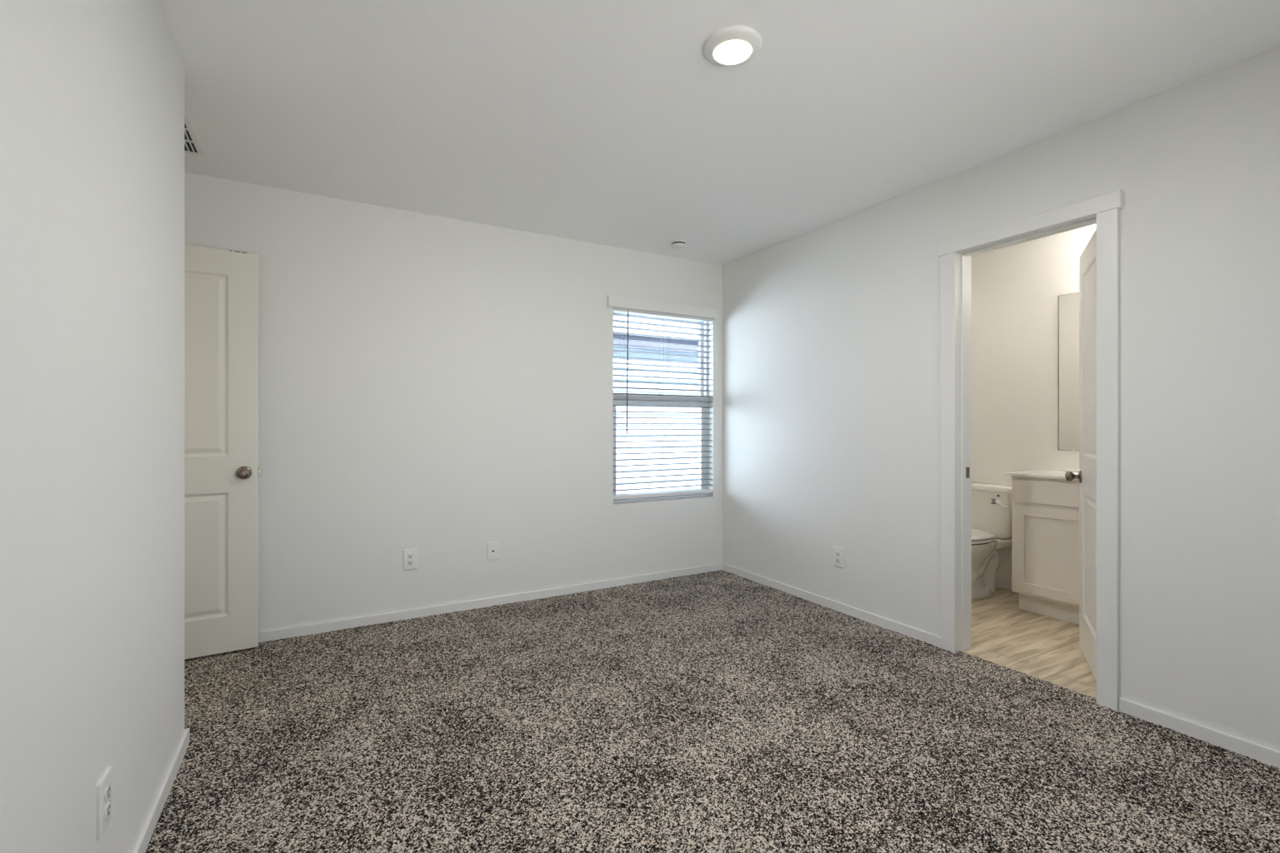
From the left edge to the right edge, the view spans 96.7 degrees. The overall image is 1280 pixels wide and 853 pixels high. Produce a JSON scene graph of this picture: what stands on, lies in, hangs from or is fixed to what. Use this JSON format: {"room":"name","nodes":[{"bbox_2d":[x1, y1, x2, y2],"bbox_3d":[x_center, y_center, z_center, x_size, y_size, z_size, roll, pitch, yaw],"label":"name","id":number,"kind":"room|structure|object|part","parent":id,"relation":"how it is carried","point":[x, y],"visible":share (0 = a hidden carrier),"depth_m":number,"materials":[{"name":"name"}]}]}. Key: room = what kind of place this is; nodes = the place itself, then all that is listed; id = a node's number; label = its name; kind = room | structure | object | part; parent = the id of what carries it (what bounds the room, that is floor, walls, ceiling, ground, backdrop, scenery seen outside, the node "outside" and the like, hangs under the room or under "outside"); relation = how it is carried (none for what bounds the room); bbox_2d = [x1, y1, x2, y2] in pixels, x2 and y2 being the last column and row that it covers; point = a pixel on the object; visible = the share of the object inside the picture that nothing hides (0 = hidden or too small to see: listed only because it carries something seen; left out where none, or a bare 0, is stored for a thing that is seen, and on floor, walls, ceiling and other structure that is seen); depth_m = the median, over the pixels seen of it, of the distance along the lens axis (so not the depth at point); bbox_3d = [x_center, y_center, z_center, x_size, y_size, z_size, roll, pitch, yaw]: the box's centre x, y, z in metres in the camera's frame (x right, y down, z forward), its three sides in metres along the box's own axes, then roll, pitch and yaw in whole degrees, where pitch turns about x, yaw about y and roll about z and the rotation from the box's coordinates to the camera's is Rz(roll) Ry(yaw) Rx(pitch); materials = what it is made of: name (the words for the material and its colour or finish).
{"room":"empty bedroom","nodes":[
{"label":"empty bedroom","id":0,"kind":"room"},
{"bbox_2d":[0,0,184,852],"bbox_3d":[-1.606,0.036,0.180,1.785,2.640,3.300,0,0,-30],"label":"wall","id":1,"kind":"structure","parent":0,"point":[92,92],"depth_m":1.18,"materials":[{"name":"white paint"}]},
{"bbox_2d":[95,766,111,840],"bbox_3d":[-1.192,0.840,1.269,0.011,0.122,0.079,0,0,-30],"label":"wall outlet","id":2,"kind":"object","parent":1,"relation":"attached to","point":[103,788],"visible":1,"depth_m":1.25,"materials":[{"name":"white plastic"}]},
{"bbox_2d":[104,801,110,819],"bbox_3d":[-1.189,0.860,1.271,0.003,0.027,0.034,0,0,-30],"label":"receptacle","id":3,"kind":"object","parent":2,"relation":"attached to","point":[107,804],"depth_m":1.27,"materials":[{"name":"white plastic"}]},
{"bbox_2d":[104,785,110,802],"bbox_3d":[-1.189,0.821,1.271,0.003,0.027,0.034,0,0,-30],"label":"receptacle","id":4,"kind":"object","parent":2,"relation":"attached to","point":[107,787],"depth_m":1.27,"materials":[{"name":"white plastic"}]},
{"bbox_2d":[131,728,189,852],"bbox_3d":[-1.138,1.133,0.534,0.648,0.066,3.173,0,0,-30],"label":"baseboard","id":5,"kind":"structure","parent":1,"relation":"attached to","point":[142,844],"depth_m":1.71,"materials":[{"name":"white paint"}]},
{"bbox_2d":[184,172,722,632],"bbox_3d":[-0.921,0.036,3.747,6.700,2.640,0.140,0,0,-30],"label":"wall","id":6,"kind":"structure","parent":0,"point":[441,387],"depth_m":3.49,"materials":[{"name":"white paint"}]},
{"bbox_2d":[403,548,417,570],"bbox_3d":[-1.373,0.800,3.403,0.079,0.122,0.011,0,0,-30],"label":"wall outlet","id":7,"kind":"object","parent":6,"relation":"attached to","point":[410,556],"visible":1,"depth_m":3.40,"materials":[{"name":"white plastic"}]},
{"bbox_2d":[407,560,413,565],"bbox_3d":[-1.371,0.820,3.400,0.034,0.027,0.003,0,0,-30],"label":"receptacle","id":8,"kind":"object","parent":7,"relation":"attached to","point":[409,562],"depth_m":3.40,"materials":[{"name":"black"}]},
{"bbox_2d":[407,554,413,559],"bbox_3d":[-1.371,0.780,3.400,0.034,0.027,0.003,0,0,-30],"label":"receptacle","id":9,"kind":"object","parent":7,"relation":"attached to","point":[409,556],"depth_m":3.40,"materials":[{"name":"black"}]},
{"bbox_2d":[258,563,721,643],"bbox_3d":[-1.022,1.133,3.602,3.854,0.066,0.013,0,0,-30],"label":"baseboard","id":10,"kind":"structure","parent":6,"relation":"attached to","point":[283,633],"depth_m":3.56,"materials":[{"name":"white paint"}]},
{"bbox_2d":[487,541,498,560],"bbox_3d":[-0.941,0.804,3.647,0.073,0.115,0.014,0,0,-30],"label":"cable plate","id":11,"kind":"object","parent":6,"relation":"attached to","point":[492,547],"visible":1,"depth_m":3.65,"materials":[{"name":"white plastic"}]},
{"bbox_2d":[613,311,708,503],"bbox_3d":[0.145,-0.154,4.388,0.891,1.440,0.070,0,0,-30],"label":"window","id":12,"kind":"structure","parent":6,"relation":"in","point":[702,343],"depth_m":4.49,"materials":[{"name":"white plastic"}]},
{"bbox_3d":[0.137,-0.524,4.403,0.846,0.660,0.024,0,0,-30],"label":"sash","id":13,"kind":"part","parent":12,"relation":"part of","materials":[{"name":"white plastic"}]},
{"bbox_3d":[0.151,0.158,4.377,0.846,0.776,0.028,0,0,-30],"label":"sash","id":14,"kind":"part","parent":12,"relation":"part of","materials":[{"name":"white plastic"}]},
{"bbox_2d":[607,295,718,499],"bbox_3d":[0.178,-0.197,4.306,0.963,1.458,0.090,0,0,-30],"label":"window blind","id":15,"kind":"object","parent":12,"relation":"attached to","point":[620,304],"visible":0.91,"depth_m":4.29,"materials":[{"name":"white plastic"}]},
{"bbox_3d":[0.179,-0.852,4.327,0.881,0.043,0.054,0,0,-30],"label":"head rail","id":16,"kind":"part","parent":15,"relation":"part of","materials":[{"name":"white plastic"}]},
{"bbox_3d":[0.179,0.519,4.327,0.880,0.026,0.054,0,0,-30],"label":"rail","id":17,"kind":"part","parent":15,"relation":"part of","materials":[{"name":"white plastic"}]},
{"bbox_3d":[0.475,-0.159,4.495,0.013,1.350,0.054,0,0,-30],"label":"ladder cord","id":18,"kind":"part","parent":15,"relation":"part of","materials":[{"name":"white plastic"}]},
{"bbox_2d":[145,570,1279,852],"bbox_3d":[0.173,1.167,1.869,6.552,0.038,4.204,0,0,-30],"label":"floor","id":19,"kind":"structure","parent":0,"point":[717,712],"depth_m":2.06,"materials":[{"name":"carpet"}]},
{"bbox_2d":[971,481,1011,599],"bbox_3d":[2.245,0.785,3.915,0.703,0.742,0.444,0,0,-30],"label":"toilet","id":20,"kind":"object","parent":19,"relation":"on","point":[991,502],"visible":0.57,"depth_m":3.88,"materials":[{"name":"white ceramic"}]},
{"bbox_3d":[2.153,0.757,3.862,0.487,0.019,0.368,0,0,-30],"label":"seat","id":21,"kind":"part","parent":20,"relation":"part of","materials":[{"name":"white plastic"}]},
{"bbox_3d":[2.152,0.732,3.862,0.489,0.024,0.370,0,0,-30],"label":"seat lid","id":22,"kind":"part","parent":20,"relation":"part of","materials":[{"name":"white plastic"}]},
{"bbox_3d":[2.463,0.613,4.038,0.188,0.320,0.424,0,0,-30],"label":"tank","id":23,"kind":"part","parent":20,"relation":"part of","materials":[{"name":"white ceramic"}]},
{"bbox_3d":[2.460,0.433,4.037,0.208,0.038,0.444,0,0,-30],"label":"tank lid","id":24,"kind":"part","parent":20,"relation":"part of","materials":[{"name":"white ceramic"}]},
{"bbox_3d":[2.449,0.533,3.853,0.031,0.053,0.086,0,0,-30],"label":"flush lever","id":25,"kind":"part","parent":20,"relation":"part of","materials":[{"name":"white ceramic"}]},
{"bbox_2d":[1011,475,1079,624],"bbox_3d":[2.747,0.732,3.274,0.484,0.848,0.914,0,0,-30],"label":"vanity cabinet","id":26,"kind":"object","parent":19,"relation":"on","point":[1045,512],"visible":0.36,"depth_m":3.39,"materials":[{"name":"white paint"}]},
{"bbox_2d":[1003,467,1079,479],"bbox_3d":[2.733,0.345,3.283,0.500,0.131,0.954,0,0,-30],"label":"countertop","id":27,"kind":"structure","parent":26,"relation":"on","point":[1048,472],"depth_m":3.53,"materials":[{"name":"stone"}]},
{"bbox_3d":[2.432,0.400,3.358,0.018,0.136,0.410,0,0,-30],"label":"drawer","id":28,"kind":"part","parent":26,"relation":"part of","materials":[{"name":"white paint"}]},
{"bbox_3d":[2.432,0.755,3.358,0.018,0.530,0.410,0,0,-30],"label":"cabinet door","id":29,"kind":"part","parent":26,"relation":"part of","materials":[{"name":"white paint"}]},
{"bbox_2d":[158,0,1279,265],"bbox_3d":[0.508,-1.354,1.181,6.850,0.140,6.073,0,0,-30],"label":"ceiling","id":30,"kind":"structure","parent":0,"point":[607,122],"depth_m":2.23,"materials":[{"name":"white paint"}]},
{"bbox_2d":[184,113,204,156],"bbox_3d":[-2.077,-1.280,2.460,0.258,0.009,0.420,0,0,-30],"label":"ceiling vent","id":31,"kind":"object","parent":30,"relation":"in","point":[192,145],"visible":0.3,"depth_m":2.55,"materials":[{"name":"white plastic"}]},
{"bbox_2d":[670,240,686,249],"bbox_3d":[0.270,-1.263,3.989,0.112,0.041,0.112,0,0,-30],"label":"smoke detector","id":32,"kind":"object","parent":30,"relation":"attached to","point":[677,244],"visible":1,"depth_m":3.95,"materials":[{"name":"white plastic"}]},
{"bbox_2d":[703,25,761,66],"bbox_3d":[0.313,-1.272,1.923,0.194,0.024,0.194,0,0,-30],"label":"recessed light","id":33,"kind":"object","parent":30,"relation":"in","point":[732,46],"visible":1,"depth_m":1.89,"materials":[{"name":"white plastic"}]},
{"bbox_2d":[722,45,1279,751],"bbox_3d":[1.786,0.036,2.707,0.120,2.640,4.343,0,0,-30],"label":"wall","id":34,"kind":"structure","parent":0,"point":[832,332],"depth_m":2.28,"materials":[{"name":"white paint"}]},
{"bbox_2d":[721,563,940,648],"bbox_3d":[1.112,1.133,3.759,0.013,0.066,1.847,0,0,-30],"label":"baseboard","id":35,"kind":"structure","parent":34,"relation":"attached to","point":[930,638],"depth_m":3.50,"materials":[{"name":"white paint"}]},
{"bbox_2d":[833,546,844,568],"bbox_3d":[1.236,0.818,3.543,0.011,0.122,0.079,0,0,-30],"label":"wall outlet","id":36,"kind":"object","parent":34,"relation":"attached to","point":[838,552],"visible":1,"depth_m":3.54,"materials":[{"name":"white plastic"}]},
{"bbox_2d":[937,189,1123,710],"bbox_3d":[1.808,0.106,2.661,0.160,2.120,0.774,0,0,-30],"label":"door frame","id":37,"kind":"structure","parent":34,"relation":"attached to","point":[1102,211],"depth_m":2.70,"materials":[{"name":"white paint"}]},
{"bbox_3d":[1.584,0.139,2.922,0.018,2.054,0.075,0,0,-30],"label":"casing","id":38,"kind":"part","parent":37,"relation":"part of","materials":[{"name":"white paint"}]},
{"bbox_3d":[1.697,0.242,2.947,0.031,0.057,0.003,0,0,-30],"label":"strike plate","id":39,"kind":"part","parent":37,"relation":"part of","materials":[{"name":"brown metal"}]},
{"bbox_3d":[1.871,0.101,2.696,0.016,2.110,0.750,0,0,-30],"label":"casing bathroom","id":40,"kind":"part","parent":37,"relation":"part of","materials":[{"name":"white paint"}]},
{"bbox_3d":[1.918,0.139,2.335,0.018,2.054,0.073,0,0,-30],"label":"casing","id":41,"kind":"part","parent":37,"relation":"part of","materials":[{"name":"white paint"}]},
{"bbox_2d":[1065,230,1095,680],"bbox_3d":[2.149,0.134,2.698,0.168,2.020,0.620,0,0,31],"label":"door","id":42,"kind":"structure","parent":34,"relation":"in","point":[1086,477],"depth_m":2.72,"materials":[{"name":"white paint"}]},
{"bbox_3d":[2.224,0.261,2.932,0.058,0.054,0.054,0,0,31],"label":"knob","id":43,"kind":"part","parent":42,"relation":"part of","materials":[{"name":"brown metal"}]},
{"bbox_2d":[1119,697,1279,768],"bbox_3d":[2.336,1.133,1.605,0.013,0.066,1.604,0,0,-30],"label":"baseboard","id":44,"kind":"structure","parent":34,"relation":"attached to","point":[1268,756],"depth_m":2.08,"materials":[{"name":"white paint"}]},
{"bbox_2d":[971,224,1095,579],"bbox_3d":[2.772,0.036,3.846,0.120,2.640,2.190,0,0,-30],"label":"wall","id":45,"kind":"structure","parent":0,"point":[1016,289],"depth_m":3.97,"materials":[{"name":"white paint"}]},
{"bbox_2d":[995,575,1011,590],"bbox_3d":[2.479,1.119,4.226,0.013,0.076,1.000,0,0,-30],"label":"baseboard","id":46,"kind":"structure","parent":45,"relation":"attached to","point":[1002,582],"depth_m":4.04,"materials":[{"name":"white paint"}]},
{"bbox_2d":[1042,467,1079,471],"bbox_3d":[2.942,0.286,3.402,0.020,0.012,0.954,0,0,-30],"label":"backsplash","id":47,"kind":"structure","parent":45,"relation":"attached to","point":[1047,468],"depth_m":3.72,"materials":[{"name":"stone"}]},
{"bbox_2d":[1057,291,1079,452],"bbox_3d":[2.954,-0.347,3.392,0.011,1.034,0.820,0,0,-30],"label":"wall mirror","id":48,"kind":"object","parent":45,"relation":"attached to","point":[1067,304],"visible":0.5,"depth_m":3.70,"materials":[{"name":"clear mirror"}]},
{"label":"outside","id":49,"kind":"structure","parent":0,"visible":0},
{"bbox_3d":[-2.213,1.381,7.944,28.000,0.050,12.000,0,0,-30],"label":"ground","id":50,"kind":"structure","parent":49,"visible":0},
{"bbox_2d":[685,481,692,489],"bbox_3d":[0.663,1.056,7.680,0.100,0.600,0.100,0,0,-30],"label":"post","id":51,"kind":"object","parent":50,"relation":"on","point":[688,483],"visible":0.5,"depth_m":7.64,"materials":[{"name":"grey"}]},
{"bbox_3d":[-2.507,0.036,2.166,0.120,2.640,1.043,0,0,-30],"label":"wall","id":52,"kind":"structure","parent":0,"visible":0},
{"bbox_2d":[184,244,260,659],"bbox_3d":[-2.301,0.128,2.750,0.780,2.029,0.168,0,0,-33],"label":"door","id":53,"kind":"structure","parent":52,"relation":"in","point":[221,286],"depth_m":2.86,"materials":[{"name":"paint"},{"name":"satin nickel"}]},
{"bbox_3d":[-2.002,0.241,2.875,0.054,0.054,0.058,0,0,-33],"label":"knob","id":54,"kind":"part","parent":53,"relation":"part of","materials":[{"name":"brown metal"}]}
]}

